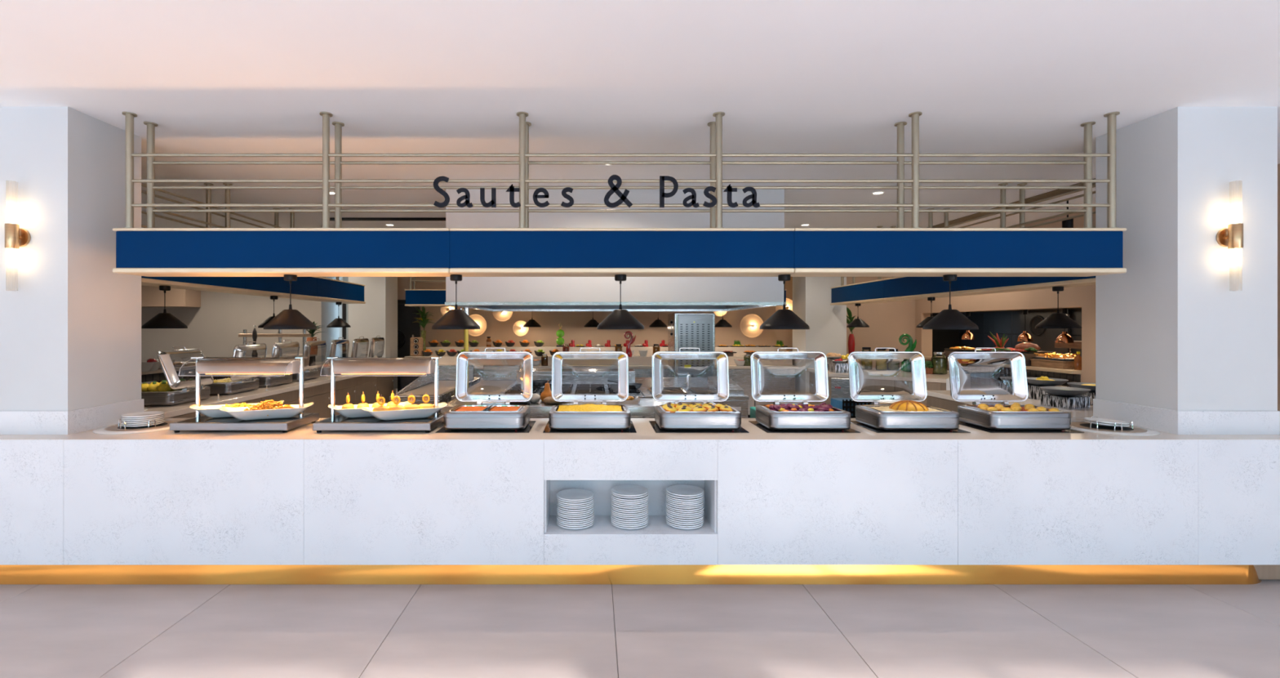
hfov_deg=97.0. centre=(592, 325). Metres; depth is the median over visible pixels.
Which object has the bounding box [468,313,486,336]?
wall lamp
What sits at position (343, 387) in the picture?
base cabinet
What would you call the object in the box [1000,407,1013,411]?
potato
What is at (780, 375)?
countertop
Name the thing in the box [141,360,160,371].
bowl
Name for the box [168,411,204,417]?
base cabinet
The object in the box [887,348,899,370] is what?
glass jar
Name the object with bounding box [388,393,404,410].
sandwich
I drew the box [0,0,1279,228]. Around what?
ceiling
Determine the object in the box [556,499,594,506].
dinner plate
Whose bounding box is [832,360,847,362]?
bowl
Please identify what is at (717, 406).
pepper
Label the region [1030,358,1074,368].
wooden crate
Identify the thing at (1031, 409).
potato
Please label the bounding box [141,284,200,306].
trim
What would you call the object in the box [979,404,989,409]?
potato
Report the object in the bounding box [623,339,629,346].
canister
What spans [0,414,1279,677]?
floor
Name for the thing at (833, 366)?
display riser
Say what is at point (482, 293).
extractor hood
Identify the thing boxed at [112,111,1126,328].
canopy
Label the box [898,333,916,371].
glass sculpture
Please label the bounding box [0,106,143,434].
column
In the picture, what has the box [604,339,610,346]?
canister
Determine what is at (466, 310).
gas pipe
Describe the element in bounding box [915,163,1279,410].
wall
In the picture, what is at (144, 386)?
nest
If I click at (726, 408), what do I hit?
pepper
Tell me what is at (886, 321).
wall
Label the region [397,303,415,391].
door
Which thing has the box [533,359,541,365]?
bowl
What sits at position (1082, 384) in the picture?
filling
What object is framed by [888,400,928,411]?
omelette
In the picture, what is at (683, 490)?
dinner plate
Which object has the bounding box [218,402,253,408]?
heap
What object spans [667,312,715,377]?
oven
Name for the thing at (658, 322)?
canopy
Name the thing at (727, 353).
stand
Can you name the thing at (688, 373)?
tap
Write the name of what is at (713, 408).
pepper
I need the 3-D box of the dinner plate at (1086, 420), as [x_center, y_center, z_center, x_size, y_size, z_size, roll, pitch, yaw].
[3.531,0.672,3.885,0.235,0.030,0.235,0,0,-4]
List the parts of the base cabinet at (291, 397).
door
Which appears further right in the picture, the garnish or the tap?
the garnish
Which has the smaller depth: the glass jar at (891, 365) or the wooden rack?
the glass jar at (891, 365)
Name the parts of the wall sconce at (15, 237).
bulb, bulb, plate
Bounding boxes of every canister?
[568,339,574,346]
[585,339,591,346]
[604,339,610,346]
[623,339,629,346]
[642,339,648,346]
[659,339,665,346]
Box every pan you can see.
[452,404,490,411]
[485,404,523,411]
[533,379,551,386]
[607,379,642,388]
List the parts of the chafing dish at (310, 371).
lid frame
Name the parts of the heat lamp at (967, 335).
lamp shade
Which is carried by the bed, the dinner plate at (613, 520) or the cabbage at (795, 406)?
the cabbage at (795, 406)
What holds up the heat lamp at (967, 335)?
hanging from the wall at (1083, 296)
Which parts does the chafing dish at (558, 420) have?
lid frame, handle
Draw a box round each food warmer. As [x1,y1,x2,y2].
[169,356,319,432]
[312,356,443,432]
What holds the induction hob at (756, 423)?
in the countertop at (644, 429)
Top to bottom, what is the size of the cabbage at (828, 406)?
0.040 m
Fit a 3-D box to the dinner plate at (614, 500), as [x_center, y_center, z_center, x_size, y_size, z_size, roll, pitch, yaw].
[0.239,1.133,3.690,0.243,0.020,0.243,0,0,0]
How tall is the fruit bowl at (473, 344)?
0.104 m
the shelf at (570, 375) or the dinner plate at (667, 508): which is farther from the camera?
the shelf at (570, 375)
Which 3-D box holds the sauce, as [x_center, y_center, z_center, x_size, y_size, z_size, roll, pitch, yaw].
[2.937,0.606,3.960,0.460,0.061,0.294,0,0,0]
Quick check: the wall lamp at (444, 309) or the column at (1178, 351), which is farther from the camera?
the wall lamp at (444, 309)
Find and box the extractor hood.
[444,188,785,311]
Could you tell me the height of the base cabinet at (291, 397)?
0.868 m
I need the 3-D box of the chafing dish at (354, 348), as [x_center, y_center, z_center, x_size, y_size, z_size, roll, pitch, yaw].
[-3.837,0.436,8.870,0.525,0.541,0.572,0,0,0]
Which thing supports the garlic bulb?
on the shelf at (646, 407)
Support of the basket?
on the floor
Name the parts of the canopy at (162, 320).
lamp shade, cord, rail, rail, rail, rail, fascia panel, trim, post, post, rail, canopy, rail, lamp shade, trim, pendant lamp, post, fascia panel, post, trim, pendant lamp, lamp shade, fascia panel, trim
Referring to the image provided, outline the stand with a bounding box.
[725,352,733,355]
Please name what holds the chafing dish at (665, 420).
on the induction hob at (657, 429)
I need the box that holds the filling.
[1082,383,1095,385]
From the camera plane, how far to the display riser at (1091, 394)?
5.00 m
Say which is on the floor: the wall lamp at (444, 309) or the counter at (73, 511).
the counter at (73, 511)
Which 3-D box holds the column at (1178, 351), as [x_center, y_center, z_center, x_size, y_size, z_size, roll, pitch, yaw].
[4.130,-0.360,3.978,0.662,2.134,0.623,0,0,0]
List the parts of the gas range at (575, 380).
door, door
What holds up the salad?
in the chafing dish at (246, 382)
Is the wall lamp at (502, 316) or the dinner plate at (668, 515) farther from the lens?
the wall lamp at (502, 316)
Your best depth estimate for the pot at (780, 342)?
10.70 m
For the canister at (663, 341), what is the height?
0.130 m
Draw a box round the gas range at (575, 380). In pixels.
[504,368,643,417]
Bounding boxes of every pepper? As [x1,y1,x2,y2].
[661,402,675,407]
[663,405,678,410]
[665,406,677,412]
[675,403,687,408]
[677,406,693,411]
[689,403,700,408]
[692,406,706,411]
[702,404,711,408]
[706,404,718,409]
[706,406,718,411]
[714,403,725,408]
[719,404,731,410]
[720,406,732,411]
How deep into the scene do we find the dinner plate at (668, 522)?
3.60 m
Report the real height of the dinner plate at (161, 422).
0.020 m
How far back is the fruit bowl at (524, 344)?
10.56 m
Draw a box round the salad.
[213,377,235,382]
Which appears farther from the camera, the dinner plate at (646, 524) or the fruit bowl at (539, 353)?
the fruit bowl at (539, 353)
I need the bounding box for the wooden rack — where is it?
[409,337,422,355]
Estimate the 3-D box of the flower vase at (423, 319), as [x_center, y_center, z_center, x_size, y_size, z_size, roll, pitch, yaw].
[-3.124,0.086,10.430,0.415,0.935,0.527,0,0,-32]
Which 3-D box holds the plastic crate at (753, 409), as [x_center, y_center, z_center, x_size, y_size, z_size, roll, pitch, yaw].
[2.055,1.270,6.230,0.550,0.708,0.360,0,0,0]
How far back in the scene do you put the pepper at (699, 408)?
3.81 m
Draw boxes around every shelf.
[440,398,715,416]
[516,368,635,384]
[924,355,1081,373]
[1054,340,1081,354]
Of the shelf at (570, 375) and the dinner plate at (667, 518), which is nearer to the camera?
the dinner plate at (667, 518)
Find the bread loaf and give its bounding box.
[543,395,562,404]
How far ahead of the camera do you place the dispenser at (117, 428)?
3.80 m
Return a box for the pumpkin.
[540,379,551,401]
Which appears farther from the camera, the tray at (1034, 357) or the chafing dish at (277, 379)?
the tray at (1034, 357)
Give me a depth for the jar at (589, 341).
10.59 m
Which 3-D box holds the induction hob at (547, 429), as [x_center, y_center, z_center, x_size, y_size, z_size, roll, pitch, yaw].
[-0.021,0.705,3.955,0.620,0.004,0.450,0,0,0]
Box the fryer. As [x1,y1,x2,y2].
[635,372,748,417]
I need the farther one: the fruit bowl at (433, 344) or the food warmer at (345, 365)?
the fruit bowl at (433, 344)
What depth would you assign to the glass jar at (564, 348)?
10.22 m
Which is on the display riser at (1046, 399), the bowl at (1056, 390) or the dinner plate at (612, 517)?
the bowl at (1056, 390)
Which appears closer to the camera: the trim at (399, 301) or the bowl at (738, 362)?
the bowl at (738, 362)
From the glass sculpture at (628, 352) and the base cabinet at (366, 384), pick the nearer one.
the base cabinet at (366, 384)
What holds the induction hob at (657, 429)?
in the countertop at (644, 429)
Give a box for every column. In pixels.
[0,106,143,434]
[348,276,397,394]
[792,276,846,403]
[1093,106,1279,434]
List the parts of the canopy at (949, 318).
panel, post, post, rail, rail, rail, rail, rail, rail, trim, fascia panel, trim, pendant lamp, lamp shade, cord, post, post, rail, rail, rail, rail, rail, rail, pendant lamp, lamp shade, cord, post, post, rail, canopy, rail, rail, pendant lamp, rail, rail, lamp shade, cord, rail, trim, fascia panel, trim, post, post, cord, pendant lamp, lamp shade, rail, rail, rail, rail, rail, rail, post, post, cord, lamp shade, trim, fascia panel, trim, rail, rail, rail, rail, rail, rail, post, post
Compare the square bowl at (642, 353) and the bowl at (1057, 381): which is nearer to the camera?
the bowl at (1057, 381)
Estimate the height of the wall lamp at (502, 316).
0.400 m
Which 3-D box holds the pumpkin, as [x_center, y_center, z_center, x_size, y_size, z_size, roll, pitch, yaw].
[-0.388,0.553,4.800,0.130,0.182,0.128,0,0,0]
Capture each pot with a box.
[733,339,741,345]
[776,339,783,345]
[924,360,937,373]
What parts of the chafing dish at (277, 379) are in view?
lid frame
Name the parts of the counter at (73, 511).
panel, panel, panel, panel, panel, panel, panel, panel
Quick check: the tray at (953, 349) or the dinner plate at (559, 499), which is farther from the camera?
the tray at (953, 349)
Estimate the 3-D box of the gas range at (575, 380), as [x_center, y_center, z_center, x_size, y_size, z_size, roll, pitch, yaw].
[-0.210,1.093,6.832,1.460,1.065,2.137,0,0,0]
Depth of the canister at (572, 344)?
10.59 m
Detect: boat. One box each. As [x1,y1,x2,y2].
[189,400,283,417]
[219,401,313,420]
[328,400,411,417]
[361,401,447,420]
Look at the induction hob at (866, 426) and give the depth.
3.78 m
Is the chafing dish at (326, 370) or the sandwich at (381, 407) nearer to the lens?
the sandwich at (381, 407)
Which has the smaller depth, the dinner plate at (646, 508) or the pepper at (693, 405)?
the dinner plate at (646, 508)
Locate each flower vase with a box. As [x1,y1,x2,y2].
[412,306,435,355]
[846,306,856,354]
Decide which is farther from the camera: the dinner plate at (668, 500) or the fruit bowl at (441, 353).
the fruit bowl at (441, 353)
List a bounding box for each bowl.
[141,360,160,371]
[141,361,155,372]
[421,350,431,355]
[428,341,439,346]
[435,350,445,355]
[440,341,450,346]
[446,350,457,355]
[454,341,463,346]
[468,341,478,346]
[492,341,502,346]
[504,341,514,346]
[519,341,528,346]
[533,341,543,346]
[533,350,544,355]
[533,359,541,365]
[638,350,647,355]
[733,359,745,365]
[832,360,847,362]
[1000,376,1029,383]
[1026,377,1068,386]
[1040,386,1090,395]
[1066,382,1095,391]
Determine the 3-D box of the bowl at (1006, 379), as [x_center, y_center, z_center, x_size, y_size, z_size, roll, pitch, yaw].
[4.351,0.563,5.750,0.344,0.062,0.344,0,0,0]
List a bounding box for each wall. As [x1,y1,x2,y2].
[141,276,342,364]
[342,276,348,356]
[397,276,792,351]
[846,276,915,368]
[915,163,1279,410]
[932,306,1081,357]
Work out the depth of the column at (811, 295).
9.72 m
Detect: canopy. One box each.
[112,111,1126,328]
[141,182,365,328]
[404,276,786,327]
[830,182,1095,328]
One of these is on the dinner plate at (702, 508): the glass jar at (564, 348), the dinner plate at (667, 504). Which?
the dinner plate at (667, 504)
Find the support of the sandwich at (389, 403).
on the serving dish at (354, 412)
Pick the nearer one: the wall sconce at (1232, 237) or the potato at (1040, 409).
the wall sconce at (1232, 237)
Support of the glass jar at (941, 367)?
on the countertop at (874, 380)
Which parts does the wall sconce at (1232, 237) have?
plate, bulb, bulb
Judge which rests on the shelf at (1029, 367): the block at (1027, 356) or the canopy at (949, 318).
the block at (1027, 356)
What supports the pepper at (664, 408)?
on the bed
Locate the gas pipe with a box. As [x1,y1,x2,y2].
[460,307,469,387]
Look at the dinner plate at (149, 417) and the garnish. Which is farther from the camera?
the garnish
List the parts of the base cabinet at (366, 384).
drawer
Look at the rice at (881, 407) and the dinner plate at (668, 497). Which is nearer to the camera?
the dinner plate at (668, 497)
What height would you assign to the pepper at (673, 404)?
0.055 m
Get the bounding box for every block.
[943,350,954,358]
[1002,353,1062,365]
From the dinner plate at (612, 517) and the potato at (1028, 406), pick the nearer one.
the dinner plate at (612, 517)
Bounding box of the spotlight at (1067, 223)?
[1062,200,1073,227]
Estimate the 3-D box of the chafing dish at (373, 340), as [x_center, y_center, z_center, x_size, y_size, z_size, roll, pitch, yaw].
[-3.837,0.436,9.550,0.525,0.541,0.572,0,0,0]
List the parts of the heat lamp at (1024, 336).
lamp shade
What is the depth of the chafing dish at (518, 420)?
4.18 m
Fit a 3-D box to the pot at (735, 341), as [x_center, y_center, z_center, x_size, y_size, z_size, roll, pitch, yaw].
[2.738,0.327,10.720,0.114,0.135,0.117,0,0,0]
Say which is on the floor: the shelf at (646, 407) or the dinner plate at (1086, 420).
the shelf at (646, 407)
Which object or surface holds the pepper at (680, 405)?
on the bed
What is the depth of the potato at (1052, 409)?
3.83 m
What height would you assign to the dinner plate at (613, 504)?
0.020 m
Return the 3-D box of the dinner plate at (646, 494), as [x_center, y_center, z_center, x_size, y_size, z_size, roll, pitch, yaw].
[0.241,1.093,3.691,0.243,0.020,0.243,0,0,0]
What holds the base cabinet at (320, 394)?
on the floor
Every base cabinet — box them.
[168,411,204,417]
[231,397,261,404]
[261,389,298,404]
[303,382,330,417]
[329,377,355,414]
[355,373,376,404]
[375,373,393,403]
[926,395,972,412]
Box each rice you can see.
[557,403,622,411]
[868,405,945,411]
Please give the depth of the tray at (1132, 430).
3.79 m
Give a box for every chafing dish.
[141,346,213,405]
[204,341,266,394]
[255,339,299,386]
[292,337,326,381]
[318,337,349,376]
[326,336,368,364]
[368,335,384,356]
[443,346,533,430]
[548,346,631,430]
[651,346,741,430]
[750,346,850,430]
[847,346,959,430]
[947,346,1071,430]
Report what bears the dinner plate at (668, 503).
on the dinner plate at (667, 504)
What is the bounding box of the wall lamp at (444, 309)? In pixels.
[440,306,457,315]
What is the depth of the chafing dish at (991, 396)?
4.18 m
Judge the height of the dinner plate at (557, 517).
0.020 m
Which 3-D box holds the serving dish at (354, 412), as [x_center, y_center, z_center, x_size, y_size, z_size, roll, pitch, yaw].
[-1.564,0.592,3.995,0.560,0.089,0.195,0,0,-24]
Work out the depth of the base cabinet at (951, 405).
5.89 m
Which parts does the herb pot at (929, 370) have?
pot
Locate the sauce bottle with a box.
[1074,351,1081,369]
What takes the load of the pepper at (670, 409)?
on the bed
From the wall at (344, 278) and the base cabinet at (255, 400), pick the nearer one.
the base cabinet at (255, 400)
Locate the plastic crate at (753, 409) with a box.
[750,406,755,417]
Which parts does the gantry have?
post, post, post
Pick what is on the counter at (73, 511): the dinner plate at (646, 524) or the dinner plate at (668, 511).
the dinner plate at (646, 524)
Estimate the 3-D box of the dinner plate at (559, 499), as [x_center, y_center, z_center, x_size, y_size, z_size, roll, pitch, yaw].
[-0.116,1.120,3.691,0.243,0.020,0.243,0,0,0]
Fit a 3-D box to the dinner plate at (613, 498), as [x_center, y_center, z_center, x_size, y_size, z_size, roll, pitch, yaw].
[0.240,1.120,3.689,0.243,0.020,0.243,0,0,0]
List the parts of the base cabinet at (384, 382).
drawer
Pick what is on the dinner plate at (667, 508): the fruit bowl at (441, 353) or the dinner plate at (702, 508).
the dinner plate at (702, 508)
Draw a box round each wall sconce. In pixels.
[4,180,31,290]
[1216,180,1243,290]
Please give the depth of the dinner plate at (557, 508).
3.60 m
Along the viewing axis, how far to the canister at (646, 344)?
10.59 m
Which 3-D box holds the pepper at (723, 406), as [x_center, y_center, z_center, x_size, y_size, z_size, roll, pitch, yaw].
[0.920,0.578,3.919,0.085,0.048,0.108,0,0,8]
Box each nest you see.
[141,382,148,391]
[146,382,159,391]
[156,382,171,391]
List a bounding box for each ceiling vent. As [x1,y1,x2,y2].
[329,217,445,220]
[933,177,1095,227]
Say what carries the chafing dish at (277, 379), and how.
on the countertop at (171, 411)
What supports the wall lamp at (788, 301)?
attached to the wall at (572, 322)
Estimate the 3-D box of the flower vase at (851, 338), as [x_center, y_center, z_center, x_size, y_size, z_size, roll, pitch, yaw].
[4.657,0.643,10.195,0.632,1.966,0.378,0,0,-43]
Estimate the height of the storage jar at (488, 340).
0.190 m
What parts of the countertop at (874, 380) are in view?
door, door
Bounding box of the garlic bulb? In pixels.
[528,393,540,403]
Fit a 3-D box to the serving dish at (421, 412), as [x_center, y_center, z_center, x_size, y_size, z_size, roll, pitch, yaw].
[-1.294,0.592,3.895,0.560,0.089,0.195,0,0,-24]
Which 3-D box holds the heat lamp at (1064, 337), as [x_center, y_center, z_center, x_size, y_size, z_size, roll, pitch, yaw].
[6.280,-0.004,7.516,0.190,0.460,0.190,0,0,0]
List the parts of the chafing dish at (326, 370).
lid frame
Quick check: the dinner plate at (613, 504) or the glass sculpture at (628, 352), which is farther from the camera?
the glass sculpture at (628, 352)
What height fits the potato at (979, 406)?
0.044 m
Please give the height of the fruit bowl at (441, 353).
0.104 m
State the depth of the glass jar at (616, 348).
10.22 m
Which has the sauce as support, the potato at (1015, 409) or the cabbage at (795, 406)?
the potato at (1015, 409)
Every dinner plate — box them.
[120,413,164,419]
[120,417,164,423]
[121,410,164,417]
[121,415,164,421]
[121,418,164,425]
[121,420,164,426]
[556,488,593,500]
[556,496,593,502]
[556,497,594,504]
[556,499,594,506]
[556,501,594,508]
[556,503,593,511]
[556,506,593,512]
[556,506,594,515]
[556,509,594,516]
[556,511,594,519]
[556,513,594,520]
[556,515,593,523]
[556,516,594,524]
[556,519,594,526]
[556,520,594,528]
[610,484,648,496]
[610,497,648,504]
[610,501,648,508]
[610,502,648,511]
[610,505,648,512]
[610,506,648,515]
[610,509,648,516]
[610,514,648,523]
[610,518,648,526]
[611,492,648,497]
[611,493,648,500]
[611,496,648,502]
[611,500,648,506]
[611,511,648,518]
[611,513,648,520]
[611,518,648,524]
[611,521,648,528]
[666,484,703,496]
[666,490,703,498]
[666,493,703,500]
[666,495,703,502]
[666,497,703,504]
[666,498,703,506]
[666,500,703,508]
[666,502,703,511]
[666,505,703,512]
[666,506,703,515]
[666,509,703,516]
[666,511,703,518]
[666,512,703,520]
[666,514,703,523]
[666,516,703,524]
[666,519,703,527]
[666,520,703,528]
[1083,417,1129,424]
[1083,419,1129,426]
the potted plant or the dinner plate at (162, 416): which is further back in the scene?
the potted plant
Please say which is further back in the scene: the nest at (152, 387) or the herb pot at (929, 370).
the herb pot at (929, 370)
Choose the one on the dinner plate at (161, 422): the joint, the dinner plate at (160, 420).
the dinner plate at (160, 420)
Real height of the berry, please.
0.080 m
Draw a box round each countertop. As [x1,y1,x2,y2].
[0,417,1279,439]
[143,373,368,417]
[400,346,798,414]
[806,368,970,404]
[926,390,1093,417]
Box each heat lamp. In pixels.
[961,311,974,339]
[1017,309,1033,341]
[1055,307,1074,342]
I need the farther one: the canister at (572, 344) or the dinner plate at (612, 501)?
the canister at (572, 344)
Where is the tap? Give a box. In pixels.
[686,372,691,391]
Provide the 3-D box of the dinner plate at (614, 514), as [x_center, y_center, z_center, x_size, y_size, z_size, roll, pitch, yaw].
[0.241,1.222,3.689,0.243,0.020,0.243,0,0,0]
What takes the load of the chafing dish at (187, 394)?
on the countertop at (171, 411)
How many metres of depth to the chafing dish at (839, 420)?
4.18 m
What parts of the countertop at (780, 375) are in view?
fridge door, fridge door, fridge door, fridge door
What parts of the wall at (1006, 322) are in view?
panel, panel, panel, panel, panel, panel, panel, panel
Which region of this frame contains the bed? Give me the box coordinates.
[769,406,835,411]
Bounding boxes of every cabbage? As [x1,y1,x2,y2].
[774,404,781,411]
[782,404,789,409]
[789,404,799,409]
[798,408,808,411]
[817,406,829,411]
[822,404,831,408]
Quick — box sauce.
[976,406,1048,411]
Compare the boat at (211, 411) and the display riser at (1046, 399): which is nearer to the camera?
the boat at (211, 411)
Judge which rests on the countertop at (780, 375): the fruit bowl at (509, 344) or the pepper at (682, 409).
the fruit bowl at (509, 344)
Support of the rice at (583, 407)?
in the chafing dish at (558, 420)
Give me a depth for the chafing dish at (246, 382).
5.86 m
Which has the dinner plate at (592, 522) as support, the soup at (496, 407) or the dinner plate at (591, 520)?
the dinner plate at (591, 520)
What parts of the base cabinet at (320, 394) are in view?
drawer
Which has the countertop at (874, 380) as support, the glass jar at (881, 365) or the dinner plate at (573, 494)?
the glass jar at (881, 365)
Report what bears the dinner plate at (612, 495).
on the dinner plate at (613, 498)
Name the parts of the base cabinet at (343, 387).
drawer, door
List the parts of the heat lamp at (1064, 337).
lamp shade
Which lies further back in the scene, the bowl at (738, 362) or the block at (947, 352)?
the bowl at (738, 362)
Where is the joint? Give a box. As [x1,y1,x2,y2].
[1014,342,1040,351]
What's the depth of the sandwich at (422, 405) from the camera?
3.94 m
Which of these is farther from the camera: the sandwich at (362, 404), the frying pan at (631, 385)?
the frying pan at (631, 385)
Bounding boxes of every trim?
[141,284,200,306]
[342,302,346,356]
[397,299,420,337]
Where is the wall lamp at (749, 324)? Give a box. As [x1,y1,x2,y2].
[739,313,763,337]
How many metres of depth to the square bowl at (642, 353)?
10.23 m
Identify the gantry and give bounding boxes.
[238,328,311,355]
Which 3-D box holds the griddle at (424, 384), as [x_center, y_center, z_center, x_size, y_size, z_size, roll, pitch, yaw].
[-1.833,1.073,6.832,0.515,1.105,2.137,0,0,0]
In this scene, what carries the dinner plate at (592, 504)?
on the dinner plate at (557, 505)
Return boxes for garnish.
[987,331,1008,347]
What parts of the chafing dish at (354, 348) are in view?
lid frame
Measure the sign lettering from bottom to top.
0.221 m
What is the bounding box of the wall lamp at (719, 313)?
[712,311,727,316]
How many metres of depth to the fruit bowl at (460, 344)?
10.56 m
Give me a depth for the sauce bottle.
7.10 m
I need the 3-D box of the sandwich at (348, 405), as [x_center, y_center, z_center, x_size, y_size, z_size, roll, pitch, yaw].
[-1.706,0.528,3.932,0.080,0.128,0.123,0,0,-9]
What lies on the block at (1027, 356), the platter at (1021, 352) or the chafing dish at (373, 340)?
the platter at (1021, 352)
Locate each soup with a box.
[456,405,488,410]
[490,405,519,410]
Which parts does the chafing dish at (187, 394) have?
lid frame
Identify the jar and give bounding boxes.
[486,336,491,346]
[541,353,547,365]
[562,343,568,351]
[587,339,591,346]
[614,343,622,351]
[653,343,659,353]
[743,354,750,365]
[860,346,872,369]
[875,348,887,369]
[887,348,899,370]
[931,351,947,373]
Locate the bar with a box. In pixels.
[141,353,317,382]
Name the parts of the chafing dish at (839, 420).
handle, lid frame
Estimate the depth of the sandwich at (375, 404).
3.99 m
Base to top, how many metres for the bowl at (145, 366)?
0.105 m
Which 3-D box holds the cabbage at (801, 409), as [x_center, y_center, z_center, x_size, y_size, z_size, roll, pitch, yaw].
[1.436,0.581,3.847,0.050,0.040,0.077,0,0,-37]
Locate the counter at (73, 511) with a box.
[0,439,1279,584]
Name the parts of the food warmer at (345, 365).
post, hot plate, rail, post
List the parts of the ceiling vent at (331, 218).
blade, blade, blade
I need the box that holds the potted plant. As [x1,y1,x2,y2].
[306,321,324,354]
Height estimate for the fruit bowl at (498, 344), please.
0.104 m
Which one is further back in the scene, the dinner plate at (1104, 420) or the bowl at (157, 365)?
the bowl at (157, 365)
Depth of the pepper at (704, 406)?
3.98 m
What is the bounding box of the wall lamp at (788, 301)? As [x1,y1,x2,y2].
[775,297,792,311]
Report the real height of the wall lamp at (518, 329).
0.310 m
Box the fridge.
[831,377,850,397]
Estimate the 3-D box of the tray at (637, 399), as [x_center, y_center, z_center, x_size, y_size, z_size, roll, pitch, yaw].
[0.215,0.626,4.760,0.360,0.035,0.280,0,0,0]
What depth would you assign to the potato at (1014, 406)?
3.91 m
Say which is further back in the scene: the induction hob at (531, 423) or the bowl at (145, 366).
the bowl at (145, 366)
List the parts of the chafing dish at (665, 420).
handle, lid frame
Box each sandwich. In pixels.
[341,392,354,408]
[356,391,369,408]
[371,391,383,407]
[372,394,390,411]
[386,392,398,406]
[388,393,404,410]
[404,392,419,408]
[418,394,434,408]
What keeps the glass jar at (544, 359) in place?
on the countertop at (780, 375)
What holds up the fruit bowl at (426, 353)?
on the countertop at (780, 375)
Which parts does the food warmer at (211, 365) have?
post, hot plate, rail, post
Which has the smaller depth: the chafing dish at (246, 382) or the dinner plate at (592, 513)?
the dinner plate at (592, 513)
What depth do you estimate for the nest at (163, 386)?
5.01 m
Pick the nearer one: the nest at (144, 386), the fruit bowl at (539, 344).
the nest at (144, 386)
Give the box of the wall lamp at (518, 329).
[512,320,528,336]
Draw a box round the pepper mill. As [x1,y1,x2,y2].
[251,324,257,356]
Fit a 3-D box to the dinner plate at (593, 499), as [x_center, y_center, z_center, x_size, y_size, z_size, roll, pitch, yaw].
[-0.114,1.133,3.689,0.243,0.020,0.243,0,0,0]
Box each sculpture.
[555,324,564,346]
[623,330,635,356]
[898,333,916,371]
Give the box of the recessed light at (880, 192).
[871,191,884,194]
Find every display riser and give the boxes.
[826,357,841,369]
[829,362,848,372]
[1000,382,1013,394]
[1026,383,1070,399]
[1040,393,1089,408]
[1080,391,1095,405]
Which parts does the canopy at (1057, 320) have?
post, post, trim, fascia panel, pendant lamp, lamp shade, trim, trim, lamp shade, pendant lamp, fascia panel, post, trim, post, canopy, rail, rail, post, post, trim, fascia panel, rail, rail, cord, lamp shade, rail, rail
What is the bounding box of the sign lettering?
[433,174,759,207]
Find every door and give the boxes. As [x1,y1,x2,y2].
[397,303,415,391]
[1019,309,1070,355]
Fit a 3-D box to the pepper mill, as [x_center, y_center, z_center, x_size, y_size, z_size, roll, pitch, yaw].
[-5.420,0.246,9.050,0.084,0.510,0.084,0,0,0]
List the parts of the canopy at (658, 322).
post, post, trim, fascia panel, trim, rail, rail, pendant lamp, pendant lamp, lamp shade, canopy, lamp shade, pendant lamp, lamp shade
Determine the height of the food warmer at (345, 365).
0.490 m
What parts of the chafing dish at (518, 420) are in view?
lid frame, handle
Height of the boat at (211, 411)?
0.089 m
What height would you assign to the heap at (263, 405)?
0.110 m
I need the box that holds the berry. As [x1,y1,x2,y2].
[146,358,157,361]
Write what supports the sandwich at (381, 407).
on the serving dish at (421, 412)
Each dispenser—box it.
[92,418,182,434]
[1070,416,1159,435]
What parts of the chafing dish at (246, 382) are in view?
lid frame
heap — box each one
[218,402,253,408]
[243,399,304,415]
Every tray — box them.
[173,363,190,366]
[181,361,195,364]
[510,400,529,404]
[601,395,640,404]
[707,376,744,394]
[944,348,982,351]
[1032,356,1074,360]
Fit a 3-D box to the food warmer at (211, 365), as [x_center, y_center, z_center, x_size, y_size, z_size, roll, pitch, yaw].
[-2.403,0.462,3.940,0.780,0.490,0.440,0,0,0]
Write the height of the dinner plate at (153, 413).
0.020 m
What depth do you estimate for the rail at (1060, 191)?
6.40 m
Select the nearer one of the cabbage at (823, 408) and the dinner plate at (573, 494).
the dinner plate at (573, 494)
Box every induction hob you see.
[435,420,535,432]
[542,420,636,432]
[648,420,749,432]
[748,420,860,432]
[850,420,970,432]
[959,421,1084,432]
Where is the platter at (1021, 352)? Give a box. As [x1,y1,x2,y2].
[1005,350,1056,353]
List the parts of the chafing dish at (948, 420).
handle, lid frame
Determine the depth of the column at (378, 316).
10.02 m
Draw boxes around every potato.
[977,403,988,408]
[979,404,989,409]
[986,406,997,411]
[996,404,1004,410]
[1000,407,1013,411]
[1010,404,1021,410]
[1012,407,1020,411]
[1024,404,1034,409]
[1026,408,1038,411]
[1036,406,1046,411]
[1048,407,1059,411]
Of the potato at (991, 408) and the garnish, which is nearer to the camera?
the potato at (991, 408)
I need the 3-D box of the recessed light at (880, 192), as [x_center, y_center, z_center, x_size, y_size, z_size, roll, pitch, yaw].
[3.060,-1.423,6.060,0.120,0.007,0.120,0,0,0]
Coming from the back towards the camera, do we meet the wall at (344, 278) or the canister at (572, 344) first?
the wall at (344, 278)
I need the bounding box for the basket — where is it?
[831,397,871,417]
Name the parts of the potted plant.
pot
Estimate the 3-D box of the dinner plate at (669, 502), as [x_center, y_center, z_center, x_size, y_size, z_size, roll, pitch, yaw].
[0.601,1.145,3.691,0.243,0.020,0.243,0,0,0]
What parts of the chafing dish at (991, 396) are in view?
handle, lid frame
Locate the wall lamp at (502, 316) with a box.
[492,311,512,321]

